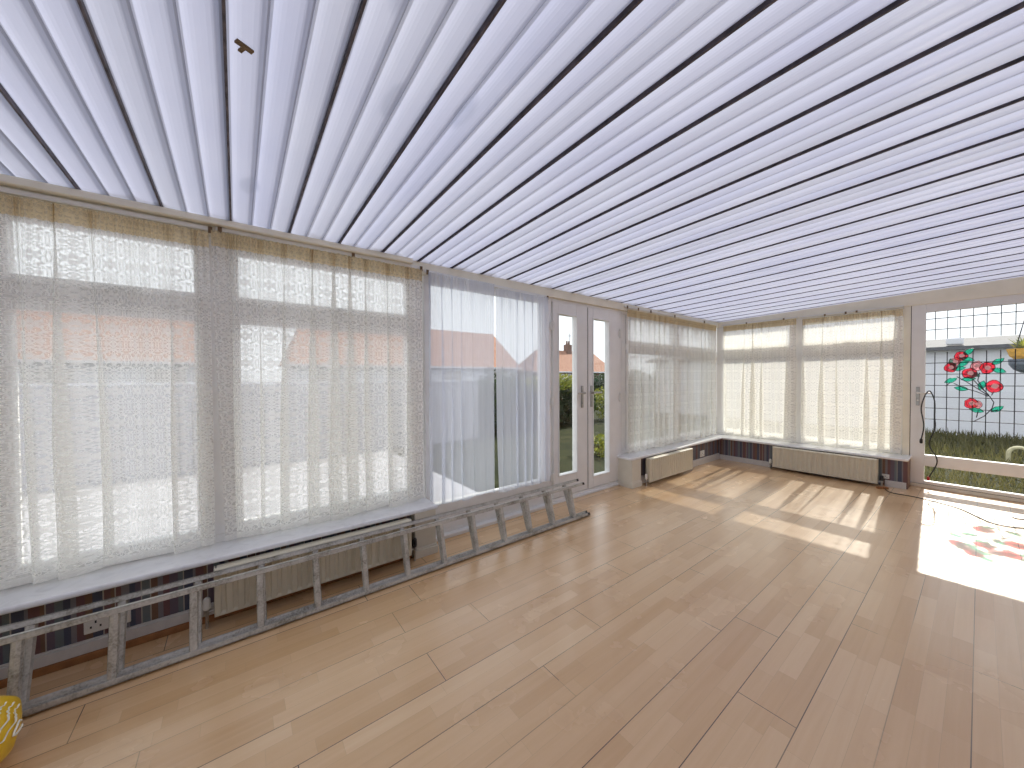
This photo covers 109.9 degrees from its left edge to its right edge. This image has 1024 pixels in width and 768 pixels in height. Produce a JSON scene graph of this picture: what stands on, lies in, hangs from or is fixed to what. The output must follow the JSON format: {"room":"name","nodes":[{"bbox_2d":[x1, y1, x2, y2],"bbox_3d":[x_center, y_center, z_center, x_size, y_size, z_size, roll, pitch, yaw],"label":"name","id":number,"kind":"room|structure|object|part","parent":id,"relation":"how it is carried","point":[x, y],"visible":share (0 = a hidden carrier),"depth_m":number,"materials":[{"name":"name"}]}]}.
{"room":"sunroom","nodes":[
{"label":"sunroom","id":0,"kind":"room"},
{"bbox_2d":[0,515,411,664],"bbox_3d":[-1.783,1.073,1.857,2.800,0.314,0.242,-1,1,-37],"label":"wall","id":1,"kind":"structure","parent":0,"point":[45,642],"depth_m":1.66,"materials":[{"name":"paper"}]},
{"bbox_2d":[0,602,213,679],"bbox_3d":[-1.759,1.170,1.713,2.660,0.056,0.018,-1,1,-37],"label":"baseboard","id":2,"kind":"structure","parent":1,"relation":"attached to","point":[66,652],"depth_m":1.62,"materials":[{"name":"white paint"}]},
{"bbox_2d":[84,610,130,634],"bbox_3d":[-1.850,1.076,1.644,0.146,0.086,0.015,-1,1,-37],"label":"wall socket","id":3,"kind":"object","parent":1,"relation":"attached to","point":[96,625],"visible":0.27,"depth_m":1.62,"materials":[{"name":"white plastic"}]},
{"bbox_2d":[0,555,411,688],"bbox_3d":[-1.757,1.216,1.712,2.660,0.033,0.023,-1,1,-37],"label":"trim","id":4,"kind":"structure","parent":1,"relation":"attached to","point":[89,656],"depth_m":1.71,"materials":[{"name":"white gloss paint"}]},
{"bbox_2d":[0,186,437,615],"bbox_3d":[-1.745,0.035,1.813,2.837,1.763,0.279,-1,1,-37],"label":"window","id":5,"kind":"structure","parent":1,"relation":"in","point":[29,595],"depth_m":1.92,"materials":[{"name":"white plastic"}]},
{"bbox_3d":[-1.956,-0.605,1.755,0.680,0.315,0.062,-1,1,-37],"label":"sash","id":6,"kind":"part","parent":5,"relation":"part of","materials":[{"name":"white plastic"}]},
{"bbox_3d":[-1.951,0.232,1.769,0.680,1.220,0.062,-1,1,-37],"label":"casement sash","id":7,"kind":"part","parent":5,"relation":"part of","materials":[{"name":"white plastic"}]},
{"bbox_3d":[-2.123,-0.815,1.540,1.289,0.035,0.027,-1,1,-37],"label":"curtain rail","id":8,"kind":"part","parent":5,"relation":"part of","materials":[{"name":"white plastic"}]},
{"bbox_2d":[0,194,214,589],"bbox_3d":[-2.092,0.038,1.546,1.233,1.672,0.079,-1,1,-37],"label":"lace curtain","id":9,"kind":"object","parent":5,"relation":"hanging from","point":[35,210],"visible":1,"depth_m":1.68,"materials":[{"name":"white fabric"}]},
{"bbox_3d":[-1.908,-0.466,1.741,0.115,0.024,0.022,-1,1,-37],"label":"handle","id":10,"kind":"part","parent":5,"relation":"part of","materials":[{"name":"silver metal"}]},
{"bbox_3d":[-1.725,0.902,1.808,2.837,0.029,0.229,-1,1,-37],"label":"sill","id":11,"kind":"part","parent":5,"relation":"part of","materials":[{"name":"white plastic"}]},
{"bbox_2d":[211,230,422,541],"bbox_3d":[-1.129,0.016,2.288,1.186,1.689,0.079,-1,1,-37],"label":"lace curtain","id":12,"kind":"object","parent":5,"relation":"hanging from","point":[224,240],"visible":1,"depth_m":2.20,"materials":[{"name":"white fabric"}]},
{"bbox_3d":[-1.134,-0.841,2.297,1.180,0.035,0.027,-1,1,-37],"label":"curtain rail","id":13,"kind":"part","parent":5,"relation":"part of","materials":[{"name":"white plastic"}]},
{"bbox_3d":[-1.178,-0.619,2.352,1.050,0.315,0.062,-1,1,-37],"label":"sash","id":14,"kind":"part","parent":5,"relation":"part of","materials":[{"name":"white plastic"}]},
{"bbox_3d":[-1.174,0.218,2.365,1.050,1.220,0.062,-1,1,-37],"label":"casement sash","id":15,"kind":"part","parent":5,"relation":"part of","materials":[{"name":"white plastic"}]},
{"bbox_2d":[202,518,416,628],"bbox_3d":[-1.113,1.072,2.151,1.123,0.299,0.108,-1,1,-37],"label":"radiator","id":16,"kind":"object","parent":1,"relation":"attached to","point":[230,597],"visible":0.74,"depth_m":2.03,"materials":[{"name":"beige metal"}]},
{"bbox_3d":[-1.106,1.039,2.140,1.030,0.234,0.042,-1,1,-37],"label":"casing","id":17,"kind":"part","parent":16,"relation":"part of","materials":[{"name":"beige metal"}]},
{"bbox_2d":[412,509,437,558],"bbox_3d":[-0.688,1.054,2.642,0.174,0.314,0.290,-1,1,-37],"label":"trim","id":18,"kind":"structure","parent":1,"relation":"attached to","point":[427,545],"depth_m":2.53,"materials":[{"name":"beige paint"}]},
{"bbox_2d":[422,269,548,541],"bbox_3d":[-0.173,0.170,3.114,1.280,2.061,0.132,-1,1,-37],"label":"window","id":19,"kind":"structure","parent":1,"relation":"in","point":[457,527],"depth_m":2.89,"materials":[{"name":"white plastic"}]},
{"bbox_2d":[428,272,494,505],"bbox_3d":[-0.381,0.047,2.854,0.602,1.766,0.041,-1,1,-37],"label":"curtain","id":20,"kind":"object","parent":19,"relation":"hanging from","point":[461,311],"visible":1,"depth_m":2.84,"materials":[{"name":"white fabric"}]},
{"bbox_3d":[-0.156,-0.828,3.048,1.255,0.065,0.027,-1,1,-37],"label":"curtain rail","id":21,"kind":"part","parent":19,"relation":"part of","materials":[{"name":"white plastic"}]},
{"bbox_2d":[495,288,549,492],"bbox_3d":[0.110,0.061,3.233,0.620,1.752,0.040,-1,1,-37],"label":"curtain","id":22,"kind":"object","parent":19,"relation":"hanging from","point":[522,319],"visible":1,"depth_m":3.21,"materials":[{"name":"white fabric"}]},
{"bbox_2d":[0,0,1023,322],"bbox_3d":[1.260,-0.971,2.007,7.968,0.144,3.670,-1,1,-37],"label":"ceiling","id":23,"kind":"structure","parent":0,"point":[718,161],"depth_m":1.33,"materials":[{"name":"grey plastic"}]},
{"bbox_2d":[0,173,412,263],"bbox_3d":[-1.802,-0.865,1.770,2.720,0.036,0.050,-1,1,-37],"label":"trim","id":24,"kind":"structure","parent":23,"relation":"attached to","point":[5,180],"depth_m":1.82,"materials":[{"name":"plastic"}]},
{"bbox_2d":[234,38,253,54],"bbox_3d":[-0.737,-0.918,0.982,0.035,0.006,0.042,0,1,27],"label":"bracket","id":25,"kind":"object","parent":23,"relation":"attached to","point":[243,47],"visible":1,"depth_m":0.98,"materials":[{"name":"metal"}]},
{"bbox_2d":[0,185,718,327],"bbox_3d":[0.172,-0.881,3.370,7.800,0.081,0.085,-1,1,-37],"label":"trim","id":26,"kind":"structure","parent":23,"relation":"attached to","point":[552,293],"depth_m":3.17,"materials":[{"name":"plastic"}]},
{"bbox_2d":[719,276,1023,326],"bbox_3d":[4.357,-0.987,4.361,0.090,0.192,3.435,-1,1,-37],"label":"trim","id":27,"kind":"structure","parent":23,"relation":"attached to","point":[1011,286],"depth_m":3.99,"materials":[{"name":"plastic"}]},
{"bbox_2d":[0,459,1023,767],"bbox_3d":[1.252,1.270,2.053,7.850,0.120,3.510,-1,1,-37],"label":"floor","id":28,"kind":"structure","parent":0,"point":[719,613],"depth_m":1.61,"materials":[{"name":"brown wood"}]},
{"bbox_2d":[0,695,22,762],"bbox_3d":[-1.839,1.141,0.970,0.618,0.205,0.489,-1,1,-37],"label":"plastic sack","id":29,"kind":"object","parent":28,"relation":"on","point":[11,719],"visible":1,"depth_m":1.17,"materials":[{"name":"yellow plastic"}]},
{"bbox_2d":[0,479,589,717],"bbox_3d":[-0.739,1.072,2.201,3.571,0.291,0.103,-1,1,-37],"label":"ladder","id":30,"kind":"object","parent":28,"relation":"on","point":[17,647],"visible":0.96,"depth_m":1.75,"materials":[{"name":"metal"}]},
{"bbox_2d":[876,486,888,488],"bbox_3d":[4.106,1.151,3.983,0.100,0.022,0.032,0,1,16],"label":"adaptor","id":31,"kind":"object","parent":28,"relation":"on","point":[877,487],"visible":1,"depth_m":3.97,"materials":[{"name":"black plastic"}]},
{"bbox_2d":[885,488,1023,527],"bbox_3d":[4.155,1.164,3.337,0.408,0.015,1.256,-1,1,-19],"label":"cable","id":32,"kind":"object","parent":28,"relation":"on","point":[885,488],"visible":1,"depth_m":3.34,"materials":[{"name":"black plastic"}]},
{"bbox_2d":[641,440,718,475],"bbox_3d":[2.299,0.999,4.988,2.630,0.314,0.242,-1,1,-37],"label":"wall","id":33,"kind":"structure","parent":0,"point":[710,448],"depth_m":5.15,"materials":[{"name":"paper"}]},
{"bbox_2d":[547,298,621,504],"bbox_3d":[0.807,0.165,3.869,1.191,2.035,0.166,-1,1,-37],"label":"door","id":34,"kind":"structure","parent":33,"relation":"in","point":[583,316],"depth_m":3.83,"materials":[{"name":"white plastic"}]},
{"bbox_3d":[0.716,0.135,3.734,0.131,0.230,0.062,-1,1,-37],"label":"handle","id":35,"kind":"part","parent":34,"relation":"part of","materials":[{"name":"silver metal"}]},
{"bbox_3d":[0.916,0.132,3.886,0.131,0.230,0.062,-1,1,-37],"label":"handle","id":36,"kind":"part","parent":34,"relation":"part of","materials":[{"name":"silver metal"}]},
{"bbox_2d":[617,458,641,488],"bbox_3d":[1.336,1.017,4.194,0.195,0.314,0.290,-1,1,-37],"label":"trim","id":37,"kind":"structure","parent":33,"relation":"attached to","point":[629,472],"depth_m":4.09,"materials":[{"name":"beige paint"}]},
{"bbox_2d":[645,448,692,485],"bbox_3d":[1.955,1.011,4.492,1.103,0.311,0.128,-1,1,-37],"label":"radiator","id":38,"kind":"object","parent":33,"relation":"attached to","point":[665,465],"visible":1,"depth_m":4.38,"materials":[{"name":"beige metal"}]},
{"bbox_2d":[617,305,729,460],"bbox_3d":[2.291,-0.044,4.908,2.630,1.775,0.279,-1,1,-37],"label":"window","id":39,"kind":"structure","parent":33,"relation":"in","point":[625,454],"depth_m":4.28,"materials":[{"name":"white plastic"}]},
{"bbox_3d":[1.775,-0.660,4.617,1.105,0.340,0.062,-1,1,-37],"label":"sash","id":40,"kind":"part","parent":39,"relation":"part of","materials":[{"name":"white plastic"}]},
{"bbox_3d":[1.780,0.177,4.631,1.105,1.195,0.062,-1,1,-37],"label":"casement sash","id":41,"kind":"part","parent":39,"relation":"part of","materials":[{"name":"white plastic"}]},
{"bbox_3d":[2.257,-0.914,4.899,2.390,0.035,0.027,-1,1,-37],"label":"curtain rail","id":42,"kind":"part","parent":39,"relation":"part of","materials":[{"name":"white plastic"}]},
{"bbox_2d":[627,309,715,452],"bbox_3d":[2.257,-0.041,4.886,2.338,1.686,0.081,-1,1,-37],"label":"lace curtain","id":43,"kind":"object","parent":39,"relation":"hanging from","point":[671,362],"visible":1,"depth_m":4.74,"materials":[{"name":"white fabric"}]},
{"bbox_3d":[2.311,0.829,4.903,2.630,0.029,0.229,-1,1,-37],"label":"sill","id":44,"kind":"part","parent":39,"relation":"part of","materials":[{"name":"white plastic"}]},
{"bbox_2d":[641,453,718,482],"bbox_3d":[2.315,1.113,4.838,2.130,0.090,0.018,-1,1,-37],"label":"baseboard","id":45,"kind":"structure","parent":33,"relation":"attached to","point":[700,461],"depth_m":5.16,"materials":[{"name":"white paint"}]},
{"bbox_2d":[719,439,910,488],"bbox_3d":[3.894,0.993,4.829,0.332,0.314,1.953,-1,1,-37],"label":"wall","id":46,"kind":"structure","parent":0,"point":[899,471],"depth_m":4.98,"materials":[{"name":"paper"}]},
{"bbox_2d":[719,454,905,488],"bbox_3d":[3.758,1.117,4.721,0.020,0.070,1.925,-1,1,-37],"label":"baseboard","id":47,"kind":"structure","parent":46,"relation":"attached to","point":[895,484],"depth_m":5.07,"materials":[{"name":"white paint"}]},
{"bbox_2d":[716,305,911,461],"bbox_3d":[3.817,-0.041,4.840,0.392,1.753,2.105,-1,1,-37],"label":"window","id":48,"kind":"structure","parent":46,"relation":"in","point":[720,341],"depth_m":4.90,"materials":[{"name":"white plastic"}]},
{"bbox_3d":[3.611,-0.693,5.331,0.062,0.338,0.922,-1,1,-37],"label":"sash","id":49,"kind":"part","parent":48,"relation":"part of","materials":[{"name":"white plastic"}]},
{"bbox_3d":[3.615,0.160,5.345,0.062,1.185,0.922,-1,1,-37],"label":"casement sash","id":50,"kind":"part","parent":48,"relation":"part of","materials":[{"name":"white plastic"}]},
{"bbox_3d":[3.587,-0.906,5.261,0.040,0.033,0.960,-1,1,-37],"label":"curtain rail","id":51,"kind":"part","parent":48,"relation":"part of","materials":[{"name":"white plastic"}]},
{"bbox_2d":[723,319,796,441],"bbox_3d":[3.585,-0.052,5.247,0.071,1.682,0.921,-1,1,-37],"label":"lace curtain","id":52,"kind":"object","parent":48,"relation":"hanging from","point":[760,364],"visible":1,"depth_m":5.19,"materials":[{"name":"beige fabric"}]},
{"bbox_3d":[4.229,0.170,4.546,0.062,1.185,0.916,-1,1,-37],"label":"casement sash","id":53,"kind":"part","parent":48,"relation":"part of","materials":[{"name":"white plastic"}]},
{"bbox_3d":[3.865,0.823,4.756,0.342,0.029,1.896,-1,1,-37],"label":"sill","id":54,"kind":"part","parent":48,"relation":"part of","materials":[{"name":"white plastic"}]},
{"bbox_3d":[4.186,-0.891,4.480,0.040,0.033,0.960,-1,1,-37],"label":"curtain rail","id":55,"kind":"part","parent":48,"relation":"part of","materials":[{"name":"white plastic"}]},
{"bbox_2d":[801,309,902,452],"bbox_3d":[4.172,-0.034,4.467,0.082,1.659,0.929,-1,1,-37],"label":"lace curtain","id":56,"kind":"object","parent":48,"relation":"hanging from","point":[851,382],"visible":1,"depth_m":4.42,"materials":[{"name":"beige fabric"}]},
{"bbox_2d":[769,446,883,485],"bbox_3d":[3.867,1.001,4.488,0.126,0.309,1.098,-1,1,-37],"label":"radiator","id":57,"kind":"object","parent":46,"relation":"attached to","point":[864,469],"visible":0.98,"depth_m":4.40,"materials":[{"name":"beige metal"}]},
{"bbox_3d":[3.850,0.981,4.474,0.042,0.269,1.005,-1,1,-37],"label":"casing","id":58,"kind":"part","parent":57,"relation":"part of","materials":[{"name":"beige metal"}]},
{"bbox_2d":[902,294,1023,502],"bbox_3d":[4.956,0.119,3.577,0.146,2.090,1.440,-1,1,-37],"label":"door","id":59,"kind":"structure","parent":46,"relation":"in","point":[915,317],"depth_m":3.92,"materials":[{"name":"plastic"}]},
{"bbox_3d":[4.572,0.137,4.045,0.010,0.210,0.028,-1,1,-37],"label":"lock plate","id":60,"kind":"part","parent":59,"relation":"part of","materials":[{"name":"silver metal"}]},
{"bbox_2d":[919,390,937,480],"bbox_3d":[4.583,0.568,3.950,0.025,0.995,0.135,-1,1,-44],"label":"cable","id":61,"kind":"object","parent":59,"relation":"hanging from","point":[921,439],"visible":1,"depth_m":3.94,"materials":[{"name":"black plastic"}]},
{"bbox_3d":[4.814,0.137,3.769,0.008,0.512,0.345,-1,1,-37],"label":"stained stem","id":62,"kind":"part","parent":59,"relation":"part of","materials":[{"name":"glass"}]},
{"label":"outside","id":63,"kind":"structure","parent":0,"visible":0},
{"bbox_2d":[34,392,1023,493],"bbox_3d":[4.332,1.206,19.030,110.000,0.280,100.000,-1,1,-37],"label":"lawn","id":64,"kind":"structure","parent":63,"point":[565,430],"depth_m":6.54,"materials":[{"name":"green plant"}]},
{"bbox_2d":[17,310,194,406],"bbox_3d":[-27.630,-1.610,17.088,21.000,5.730,6.120,-1,1,-37],"label":"bungalow","id":65,"kind":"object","parent":64,"relation":"on","point":[37,317],"visible":0.23,"depth_m":19.26,"materials":[{"name":"ceramic"}]},
{"bbox_3d":[-22.656,-0.235,17.538,1.640,1.090,0.012,-1,1,-37],"label":"pane","id":66,"kind":"part","parent":65,"relation":"part of","materials":[{"name":"glass"}]},
{"bbox_3d":[-19.323,-0.295,20.093,1.640,1.090,0.012,-1,1,-37],"label":"pane","id":67,"kind":"part","parent":65,"relation":"part of","materials":[{"name":"glass"}]},
{"bbox_2d":[19,380,403,492],"bbox_3d":[-8.130,0.751,2.693,18.455,1.460,0.125,-1,1,-37],"label":"fence","id":68,"kind":"object","parent":64,"relation":"on","point":[363,382],"visible":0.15,"depth_m":5.06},
{"bbox_3d":[-8.128,0.054,2.629,18.300,0.033,0.036,-1,1,-37],"label":"capping rail","id":69,"kind":"part","parent":68,"relation":"part of","materials":[{"name":"grey wood"}]},
{"bbox_2d":[22,450,404,560],"bbox_3d":[-7.601,1.427,0.330,16.300,0.020,4.350,-1,1,-37],"label":"garden path","id":70,"kind":"structure","parent":64,"relation":"on","point":[321,465],"depth_m":4.10,"materials":[{"name":"grey concrete"}]},
{"bbox_2d":[280,329,495,396],"bbox_3d":[-8.667,-2.027,31.631,19.600,5.880,6.120,-1,1,-37],"label":"bungalow","id":71,"kind":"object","parent":64,"relation":"on","point":[301,333],"visible":0.1,"depth_m":26.60,"materials":[{"name":"ceramic"}]},
{"bbox_3d":[-12.857,-0.412,25.053,1.640,1.090,0.012,-1,1,-37],"label":"pane","id":72,"kind":"part","parent":71,"relation":"part of","materials":[{"name":"glass"}]},
{"bbox_3d":[-8.969,-0.482,28.035,1.640,1.090,0.012,-1,1,-37],"label":"pane","id":73,"kind":"part","parent":71,"relation":"part of","materials":[{"name":"glass"}]},
{"bbox_2d":[494,373,596,432],"bbox_3d":[0.710,0.517,10.182,4.403,1.685,1.972,-1,1,-37],"label":"hedge","id":74,"kind":"object","parent":64,"relation":"on","point":[565,385],"visible":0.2,"depth_m":10.17,"materials":[{"name":"green plant"}]},
{"bbox_2d":[559,333,604,386],"bbox_3d":[7.496,-3.230,49.310,16.000,7.530,4.520,-1,1,-37],"label":"bungalow","id":75,"kind":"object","parent":64,"relation":"on","point":[565,357],"visible":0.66,"depth_m":48.93,"materials":[{"name":"brick"}]},
{"bbox_2d":[594,434,604,457],"bbox_3d":[1.651,1.105,6.676,0.668,0.443,1.124,0,1,34],"label":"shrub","id":76,"kind":"object","parent":64,"relation":"on","point":[599,439],"visible":0.41,"depth_m":6.39,"materials":[{"name":"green plant"}]},
{"bbox_2d":[594,386,604,418],"bbox_3d":[3.239,0.636,11.939,1.027,1.180,1.592,1,1,44],"label":"shrub","id":77,"kind":"object","parent":64,"relation":"on","point":[599,396],"visible":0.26,"depth_m":11.71,"materials":[{"name":"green plant"}]},
{"bbox_2d":[594,373,604,396],"bbox_3d":[9.184,0.095,21.698,12.299,2.012,2.303,0,1,35],"label":"hedge","id":78,"kind":"object","parent":64,"relation":"on","point":[598,382],"visible":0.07,"depth_m":23.64,"materials":[{"name":"green plant"}]},
{"bbox_2d":[716,335,1023,438],"bbox_3d":[11.102,0.004,10.093,3.500,2.400,14.000,-1,1,-37],"label":"fence","id":79,"kind":"object","parent":64,"relation":"on","point":[993,345],"visible":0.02,"depth_m":8.26,"materials":[{"name":"white concrete"}]},
{"bbox_2d":[946,337,963,344],"bbox_3d":[10.323,-0.992,8.374,0.200,0.163,0.260,-1,1,-37],"label":"plastic tub","id":80,"kind":"object","parent":79,"relation":"on","point":[950,341],"visible":0.94,"depth_m":8.31,"materials":[{"name":"white plastic"}]},
{"bbox_2d":[833,427,1023,493],"bbox_3d":[8.134,1.164,5.528,7.149,0.222,5.194,-1,1,-37],"label":"grass","id":81,"kind":"structure","parent":64,"relation":"on","point":[973,445],"depth_m":6.21,"materials":[{"name":"green plant"}]},
{"bbox_2d":[1006,446,1023,462],"bbox_3d":[7.855,1.123,5.560,0.052,0.325,0.250,-1,1,-37],"label":"hoop","id":82,"kind":"object","parent":64,"relation":"on","point":[1009,450],"visible":0.94,"depth_m":5.62,"materials":[{"name":"plastic"}]},
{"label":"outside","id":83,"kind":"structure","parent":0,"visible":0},
{"bbox_2d":[1006,321,1023,372],"bbox_3d":[7.492,-0.781,5.200,1.440,1.230,0.424,-1,1,-37],"label":"hanging basket","id":84,"kind":"object","parent":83,"point":[1019,347],"visible":0.94,"depth_m":5.50,"materials":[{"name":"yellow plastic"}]},
{"bbox_2d":[1008,359,1023,372],"bbox_3d":[7.866,-0.279,5.514,0.296,0.210,0.296,-1,1,-37],"label":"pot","id":85,"kind":"object","parent":84,"relation":"on","point":[1019,362],"depth_m":5.50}
]}

